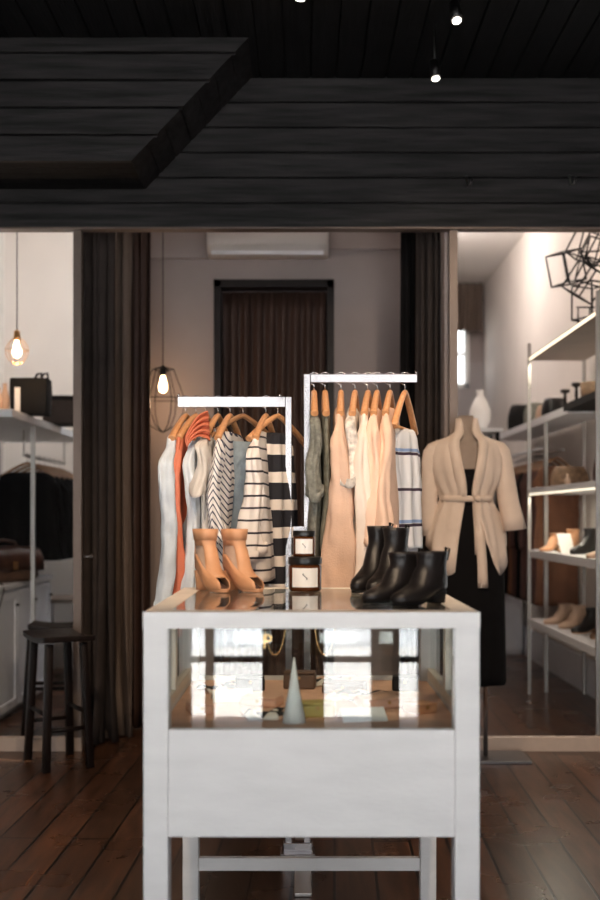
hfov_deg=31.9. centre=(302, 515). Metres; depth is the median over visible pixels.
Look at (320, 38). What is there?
ceiling
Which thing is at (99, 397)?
curtain
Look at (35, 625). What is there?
bar stool
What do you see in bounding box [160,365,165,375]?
socket
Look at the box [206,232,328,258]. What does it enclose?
air conditioner
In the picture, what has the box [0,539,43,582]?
leather satchel
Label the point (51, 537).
coat
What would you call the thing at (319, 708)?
pouch
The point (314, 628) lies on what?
necklace
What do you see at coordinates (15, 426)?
shelf unit
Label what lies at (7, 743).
door frame
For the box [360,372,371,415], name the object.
clothes hanger
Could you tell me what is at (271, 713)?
scarf
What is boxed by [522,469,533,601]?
coat
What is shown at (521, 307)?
wall
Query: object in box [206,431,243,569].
striped shirt
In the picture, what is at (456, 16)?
ceiling spotlight
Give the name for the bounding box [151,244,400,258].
trim
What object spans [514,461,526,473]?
clothes hanger
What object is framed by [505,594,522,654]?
wall
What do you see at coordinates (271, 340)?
curtain
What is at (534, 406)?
bag
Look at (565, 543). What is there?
price card
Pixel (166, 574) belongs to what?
shirt
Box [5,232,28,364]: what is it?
pendant lamp
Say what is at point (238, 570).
bootie
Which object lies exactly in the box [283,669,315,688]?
pouch
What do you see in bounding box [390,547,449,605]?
boot
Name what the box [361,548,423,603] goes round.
boot
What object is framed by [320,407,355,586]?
dress
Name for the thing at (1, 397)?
vase
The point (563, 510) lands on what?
coat
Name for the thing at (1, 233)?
wall
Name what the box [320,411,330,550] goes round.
blouse
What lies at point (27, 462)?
clothes hanger
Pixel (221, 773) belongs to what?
display case
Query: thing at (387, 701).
pouch
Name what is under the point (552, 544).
shoe
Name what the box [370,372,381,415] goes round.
clothes hanger
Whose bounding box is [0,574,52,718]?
base cabinet
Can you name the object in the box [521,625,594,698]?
baseboard
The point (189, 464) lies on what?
shirt
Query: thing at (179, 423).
clothes hanger
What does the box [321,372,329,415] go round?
clothes hanger
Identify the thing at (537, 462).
clothes hanger
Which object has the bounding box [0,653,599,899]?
floor
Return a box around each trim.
[0,227,599,231]
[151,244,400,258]
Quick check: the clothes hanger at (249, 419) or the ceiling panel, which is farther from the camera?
the ceiling panel
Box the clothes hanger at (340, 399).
[336,372,344,415]
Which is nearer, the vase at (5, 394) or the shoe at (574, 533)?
the vase at (5, 394)
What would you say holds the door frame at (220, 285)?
in the wall at (366, 282)
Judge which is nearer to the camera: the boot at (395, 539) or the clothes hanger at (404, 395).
the boot at (395, 539)
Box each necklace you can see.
[264,628,285,654]
[314,628,335,654]
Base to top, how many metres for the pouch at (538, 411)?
0.120 m
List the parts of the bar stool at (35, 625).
leg, seat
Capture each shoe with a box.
[539,533,563,551]
[543,603,573,623]
[558,529,579,552]
[558,605,586,628]
[570,528,594,554]
[571,607,594,633]
[585,551,594,557]
[589,631,594,638]
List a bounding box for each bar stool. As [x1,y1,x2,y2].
[21,620,72,735]
[23,628,94,773]
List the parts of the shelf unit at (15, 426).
post, post, shelf, rail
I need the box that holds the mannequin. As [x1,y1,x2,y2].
[458,415,531,763]
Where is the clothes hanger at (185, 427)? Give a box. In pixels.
[175,396,198,439]
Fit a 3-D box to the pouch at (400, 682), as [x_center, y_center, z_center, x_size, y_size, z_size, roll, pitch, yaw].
[0.318,0.519,3.269,0.080,0.046,0.064,0,0,6]
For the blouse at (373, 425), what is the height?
0.516 m
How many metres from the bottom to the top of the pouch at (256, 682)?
0.046 m
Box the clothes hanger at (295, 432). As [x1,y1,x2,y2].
[245,396,303,446]
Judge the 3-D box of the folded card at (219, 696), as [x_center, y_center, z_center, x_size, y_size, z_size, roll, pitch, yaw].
[-0.209,0.526,3.093,0.120,0.031,0.081,0,0,-11]
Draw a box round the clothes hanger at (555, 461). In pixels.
[533,450,563,471]
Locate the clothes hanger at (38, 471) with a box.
[36,457,72,478]
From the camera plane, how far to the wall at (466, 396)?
12.20 m
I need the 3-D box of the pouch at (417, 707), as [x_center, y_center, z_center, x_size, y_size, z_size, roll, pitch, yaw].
[0.325,0.528,2.902,0.070,0.028,0.074,0,0,-29]
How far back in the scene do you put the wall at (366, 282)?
6.90 m
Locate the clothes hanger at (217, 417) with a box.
[201,396,227,438]
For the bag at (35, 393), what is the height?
0.276 m
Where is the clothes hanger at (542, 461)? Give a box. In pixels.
[531,460,556,470]
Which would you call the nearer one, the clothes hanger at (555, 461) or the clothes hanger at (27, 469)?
the clothes hanger at (27, 469)
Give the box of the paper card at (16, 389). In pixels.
[14,387,19,411]
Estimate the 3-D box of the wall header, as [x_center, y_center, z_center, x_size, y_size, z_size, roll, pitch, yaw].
[0.000,-2.185,5.812,5.400,1.190,0.065,0,0,0]
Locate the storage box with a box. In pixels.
[43,395,72,426]
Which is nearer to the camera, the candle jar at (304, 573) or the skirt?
the candle jar at (304, 573)
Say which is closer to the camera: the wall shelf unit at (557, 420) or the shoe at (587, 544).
the shoe at (587, 544)
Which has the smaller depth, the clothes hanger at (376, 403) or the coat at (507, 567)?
the clothes hanger at (376, 403)
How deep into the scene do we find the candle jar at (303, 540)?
3.33 m
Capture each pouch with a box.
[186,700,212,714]
[235,674,264,690]
[239,693,283,707]
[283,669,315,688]
[302,699,335,717]
[322,679,367,693]
[354,694,415,708]
[392,674,417,690]
[403,700,437,714]
[535,405,541,417]
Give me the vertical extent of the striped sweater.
0.553 m
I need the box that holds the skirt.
[446,502,506,686]
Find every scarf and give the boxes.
[184,411,210,446]
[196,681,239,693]
[240,706,284,720]
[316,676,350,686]
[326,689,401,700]
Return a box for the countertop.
[0,574,52,591]
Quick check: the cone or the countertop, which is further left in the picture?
the countertop
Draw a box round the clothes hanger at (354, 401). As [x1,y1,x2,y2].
[348,372,359,415]
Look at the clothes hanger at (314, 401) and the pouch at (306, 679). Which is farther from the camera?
the clothes hanger at (314, 401)
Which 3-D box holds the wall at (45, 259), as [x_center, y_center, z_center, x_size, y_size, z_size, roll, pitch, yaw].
[-0.935,-0.690,9.050,3.450,3.980,0.100,0,0,0]
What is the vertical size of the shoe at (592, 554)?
0.116 m
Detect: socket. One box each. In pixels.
[14,330,19,340]
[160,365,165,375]
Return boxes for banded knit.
[395,428,422,551]
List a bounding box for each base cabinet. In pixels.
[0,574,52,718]
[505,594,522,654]
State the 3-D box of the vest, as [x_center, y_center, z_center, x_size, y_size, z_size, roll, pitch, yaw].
[0.041,-0.108,3.998,0.081,0.593,0.439,0,0,0]
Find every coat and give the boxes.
[0,472,67,560]
[55,476,72,559]
[60,477,72,558]
[64,476,72,554]
[505,531,508,593]
[507,531,511,594]
[510,474,518,596]
[514,472,522,598]
[518,472,526,599]
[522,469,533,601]
[531,468,538,603]
[533,466,579,605]
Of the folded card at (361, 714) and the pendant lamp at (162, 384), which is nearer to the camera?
the folded card at (361, 714)
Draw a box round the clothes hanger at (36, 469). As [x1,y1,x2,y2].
[29,456,70,478]
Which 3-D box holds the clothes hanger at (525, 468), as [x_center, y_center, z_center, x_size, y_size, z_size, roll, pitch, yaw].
[1.920,-0.426,8.661,0.294,0.185,0.046,0,0,-6]
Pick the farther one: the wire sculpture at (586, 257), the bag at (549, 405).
the bag at (549, 405)
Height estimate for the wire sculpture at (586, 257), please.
0.685 m
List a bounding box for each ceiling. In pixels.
[0,0,599,77]
[458,232,524,284]
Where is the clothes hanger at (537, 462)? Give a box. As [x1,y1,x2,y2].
[523,452,549,473]
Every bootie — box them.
[192,529,230,592]
[220,529,263,592]
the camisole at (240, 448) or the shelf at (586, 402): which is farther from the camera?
the shelf at (586, 402)
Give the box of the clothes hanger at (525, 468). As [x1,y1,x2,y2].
[518,453,536,473]
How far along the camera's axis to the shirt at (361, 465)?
3.75 m
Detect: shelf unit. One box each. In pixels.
[0,409,72,622]
[500,408,594,691]
[527,291,599,735]
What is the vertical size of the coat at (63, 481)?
0.613 m
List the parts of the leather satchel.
handle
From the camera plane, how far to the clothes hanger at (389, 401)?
3.91 m
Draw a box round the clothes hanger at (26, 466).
[14,463,60,478]
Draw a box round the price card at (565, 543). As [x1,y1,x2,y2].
[556,533,573,553]
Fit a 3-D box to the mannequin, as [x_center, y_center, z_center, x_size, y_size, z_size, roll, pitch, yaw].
[0.957,0.382,5.620,0.480,1.835,0.260,0,0,0]
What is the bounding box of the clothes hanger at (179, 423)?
[168,396,189,440]
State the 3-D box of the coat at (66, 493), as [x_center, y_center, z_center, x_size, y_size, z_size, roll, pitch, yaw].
[-1.917,0.004,7.476,0.543,0.613,0.136,0,0,-8]
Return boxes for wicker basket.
[580,381,594,396]
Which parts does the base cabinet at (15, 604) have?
door, door frame, door, door frame, door, door frame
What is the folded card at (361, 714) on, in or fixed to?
on the display case
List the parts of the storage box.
lid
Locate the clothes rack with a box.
[177,371,416,896]
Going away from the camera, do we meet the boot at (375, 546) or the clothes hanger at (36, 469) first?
the boot at (375, 546)
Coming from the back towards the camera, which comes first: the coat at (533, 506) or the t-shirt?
the coat at (533, 506)
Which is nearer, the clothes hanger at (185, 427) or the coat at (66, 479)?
the clothes hanger at (185, 427)
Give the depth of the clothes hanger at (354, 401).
3.89 m
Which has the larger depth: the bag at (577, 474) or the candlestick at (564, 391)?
the candlestick at (564, 391)
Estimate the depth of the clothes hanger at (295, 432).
4.00 m
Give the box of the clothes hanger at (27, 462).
[0,452,55,477]
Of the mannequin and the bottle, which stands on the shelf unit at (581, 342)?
the bottle
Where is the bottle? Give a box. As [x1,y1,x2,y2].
[564,474,570,483]
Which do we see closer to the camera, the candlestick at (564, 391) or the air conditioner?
the air conditioner
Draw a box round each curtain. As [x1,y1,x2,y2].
[83,232,118,744]
[105,232,132,737]
[131,232,150,727]
[223,292,326,674]
[400,232,415,674]
[415,232,439,674]
[458,283,482,331]
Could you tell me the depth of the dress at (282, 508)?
3.94 m
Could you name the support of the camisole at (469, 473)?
on the mannequin
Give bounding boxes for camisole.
[214,429,250,528]
[464,469,474,495]
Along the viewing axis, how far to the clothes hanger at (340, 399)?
3.88 m
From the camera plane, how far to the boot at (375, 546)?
3.31 m
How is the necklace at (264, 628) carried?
hanging from the display case
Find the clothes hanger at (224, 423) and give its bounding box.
[214,396,241,439]
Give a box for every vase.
[0,388,3,408]
[1,383,9,408]
[469,390,490,427]
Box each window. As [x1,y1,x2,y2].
[448,230,599,750]
[458,331,468,387]
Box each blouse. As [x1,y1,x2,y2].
[172,432,187,594]
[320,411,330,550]
[340,408,359,537]
[363,408,381,546]
[375,407,398,527]
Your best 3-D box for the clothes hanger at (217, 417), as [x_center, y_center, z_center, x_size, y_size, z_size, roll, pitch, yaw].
[-0.325,-0.366,4.000,0.046,0.186,0.384,0,0,10]
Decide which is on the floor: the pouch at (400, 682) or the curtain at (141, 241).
the curtain at (141, 241)
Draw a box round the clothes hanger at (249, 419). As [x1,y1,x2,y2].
[211,396,268,438]
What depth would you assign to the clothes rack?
3.99 m
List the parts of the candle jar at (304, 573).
lid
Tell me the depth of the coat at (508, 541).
8.97 m
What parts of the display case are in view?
leg, glass, panel, frame, leg, panel, glass, frame, panel, leg, panel, frame, glass, leg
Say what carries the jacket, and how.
attached to the mannequin
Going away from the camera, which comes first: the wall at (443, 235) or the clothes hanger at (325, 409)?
the clothes hanger at (325, 409)
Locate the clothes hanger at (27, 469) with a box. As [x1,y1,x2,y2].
[22,455,65,479]
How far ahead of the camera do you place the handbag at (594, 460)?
6.33 m
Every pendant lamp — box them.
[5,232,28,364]
[150,232,183,432]
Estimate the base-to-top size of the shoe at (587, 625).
0.156 m
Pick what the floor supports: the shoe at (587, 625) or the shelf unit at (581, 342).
the shelf unit at (581, 342)
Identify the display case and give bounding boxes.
[143,587,479,899]
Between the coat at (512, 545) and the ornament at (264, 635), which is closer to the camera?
the ornament at (264, 635)
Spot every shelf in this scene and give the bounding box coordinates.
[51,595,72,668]
[563,391,594,410]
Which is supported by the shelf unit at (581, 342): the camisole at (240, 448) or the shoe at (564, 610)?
the shoe at (564, 610)
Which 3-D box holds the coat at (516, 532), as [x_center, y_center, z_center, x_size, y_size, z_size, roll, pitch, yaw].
[1.918,0.151,8.661,0.368,1.053,0.144,0,0,-6]
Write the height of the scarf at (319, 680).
0.029 m
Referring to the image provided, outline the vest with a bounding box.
[305,410,323,555]
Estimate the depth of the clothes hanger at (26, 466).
7.48 m
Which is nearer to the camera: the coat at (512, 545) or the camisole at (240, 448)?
the camisole at (240, 448)
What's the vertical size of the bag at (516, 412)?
0.220 m
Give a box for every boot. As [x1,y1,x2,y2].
[350,522,393,592]
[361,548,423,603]
[366,524,409,590]
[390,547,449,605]
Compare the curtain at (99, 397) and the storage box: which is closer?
the curtain at (99, 397)
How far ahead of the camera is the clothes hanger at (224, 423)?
3.92 m
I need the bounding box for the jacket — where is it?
[421,418,526,587]
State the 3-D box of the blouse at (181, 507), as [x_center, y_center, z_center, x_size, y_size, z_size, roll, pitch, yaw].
[-0.406,0.063,3.999,0.074,0.757,0.487,0,0,14]
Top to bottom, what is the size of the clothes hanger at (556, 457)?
0.185 m
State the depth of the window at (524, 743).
5.80 m
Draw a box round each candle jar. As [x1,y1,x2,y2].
[288,556,321,590]
[293,530,315,556]
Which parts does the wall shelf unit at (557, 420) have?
edge rail, rail, post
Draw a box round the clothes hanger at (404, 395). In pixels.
[392,372,418,434]
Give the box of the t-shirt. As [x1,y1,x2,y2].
[189,435,213,528]
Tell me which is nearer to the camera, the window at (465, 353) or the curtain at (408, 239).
the curtain at (408, 239)
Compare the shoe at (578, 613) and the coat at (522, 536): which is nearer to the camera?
the shoe at (578, 613)
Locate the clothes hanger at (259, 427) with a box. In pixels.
[252,396,274,439]
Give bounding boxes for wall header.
[0,73,599,226]
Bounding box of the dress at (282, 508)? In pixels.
[264,432,297,586]
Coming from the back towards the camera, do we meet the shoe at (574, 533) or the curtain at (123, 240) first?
the shoe at (574, 533)
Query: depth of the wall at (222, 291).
7.50 m
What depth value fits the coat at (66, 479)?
7.80 m
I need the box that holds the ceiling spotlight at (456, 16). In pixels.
[449,0,463,24]
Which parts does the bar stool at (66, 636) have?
leg, leg, seat, leg, leg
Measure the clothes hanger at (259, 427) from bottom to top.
0.186 m
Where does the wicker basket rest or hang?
on the shelf at (586, 402)
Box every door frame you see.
[0,230,92,750]
[214,279,333,674]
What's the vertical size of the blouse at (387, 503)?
0.497 m
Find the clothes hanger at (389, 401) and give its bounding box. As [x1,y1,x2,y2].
[382,372,395,415]
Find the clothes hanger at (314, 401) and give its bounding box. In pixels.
[310,372,317,415]
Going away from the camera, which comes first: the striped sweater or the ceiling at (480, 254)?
the striped sweater
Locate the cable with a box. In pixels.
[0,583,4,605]
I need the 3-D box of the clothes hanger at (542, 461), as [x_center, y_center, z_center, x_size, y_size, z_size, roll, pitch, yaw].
[1.920,-0.426,8.301,0.294,0.185,0.046,0,0,-6]
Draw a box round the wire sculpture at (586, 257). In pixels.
[545,232,599,322]
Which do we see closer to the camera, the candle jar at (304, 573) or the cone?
the cone
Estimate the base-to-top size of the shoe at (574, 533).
0.156 m
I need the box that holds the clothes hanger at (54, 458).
[43,458,72,476]
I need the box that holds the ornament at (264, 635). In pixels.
[263,634,271,647]
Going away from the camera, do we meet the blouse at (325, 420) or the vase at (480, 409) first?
the blouse at (325, 420)
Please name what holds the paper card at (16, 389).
on the shelf unit at (15, 426)
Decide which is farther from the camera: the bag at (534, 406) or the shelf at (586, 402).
the bag at (534, 406)
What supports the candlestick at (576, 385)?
on the wall shelf unit at (557, 420)
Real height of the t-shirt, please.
0.453 m
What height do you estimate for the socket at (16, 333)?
0.065 m
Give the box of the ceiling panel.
[0,37,251,188]
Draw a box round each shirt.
[153,437,186,605]
[180,437,201,589]
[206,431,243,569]
[353,408,370,575]
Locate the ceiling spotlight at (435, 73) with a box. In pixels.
[429,23,441,81]
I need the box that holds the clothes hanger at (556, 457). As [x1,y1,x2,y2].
[538,448,570,470]
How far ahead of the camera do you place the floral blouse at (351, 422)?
3.77 m
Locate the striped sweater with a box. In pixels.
[236,431,275,582]
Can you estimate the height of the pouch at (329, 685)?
0.032 m
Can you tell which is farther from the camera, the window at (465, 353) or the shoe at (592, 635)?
the window at (465, 353)
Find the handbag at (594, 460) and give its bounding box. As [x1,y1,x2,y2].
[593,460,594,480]
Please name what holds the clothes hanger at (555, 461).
hanging from the wall shelf unit at (557, 420)
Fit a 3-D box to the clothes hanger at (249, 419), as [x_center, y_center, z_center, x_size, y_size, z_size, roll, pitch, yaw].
[-0.230,-0.366,4.001,0.046,0.186,0.384,0,0,44]
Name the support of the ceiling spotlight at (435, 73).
attached to the ceiling at (320, 38)
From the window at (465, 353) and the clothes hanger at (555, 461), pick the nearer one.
the clothes hanger at (555, 461)
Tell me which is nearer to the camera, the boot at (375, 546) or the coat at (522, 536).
the boot at (375, 546)
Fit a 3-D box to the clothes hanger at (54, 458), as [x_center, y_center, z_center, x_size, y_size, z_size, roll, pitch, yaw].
[-1.920,-0.354,8.121,0.384,0.186,0.046,0,0,-8]
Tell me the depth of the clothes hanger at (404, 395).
3.99 m
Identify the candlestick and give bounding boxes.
[560,389,569,403]
[572,382,580,398]
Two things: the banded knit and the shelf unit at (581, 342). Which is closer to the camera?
the banded knit
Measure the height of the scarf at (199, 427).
0.136 m
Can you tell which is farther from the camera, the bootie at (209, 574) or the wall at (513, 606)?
the wall at (513, 606)
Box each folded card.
[210,689,252,702]
[337,707,387,722]
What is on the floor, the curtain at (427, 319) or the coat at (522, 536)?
the curtain at (427, 319)
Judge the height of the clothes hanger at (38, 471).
0.186 m
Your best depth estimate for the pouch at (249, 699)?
2.98 m
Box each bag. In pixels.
[9,372,51,415]
[507,404,526,429]
[524,403,542,422]
[541,397,563,415]
[550,466,588,485]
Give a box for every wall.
[0,232,3,473]
[4,232,72,667]
[150,232,400,674]
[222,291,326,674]
[440,232,447,438]
[458,285,483,415]
[484,232,599,659]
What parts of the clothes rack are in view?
arm, post, post, arm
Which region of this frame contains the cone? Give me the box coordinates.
[282,657,305,723]

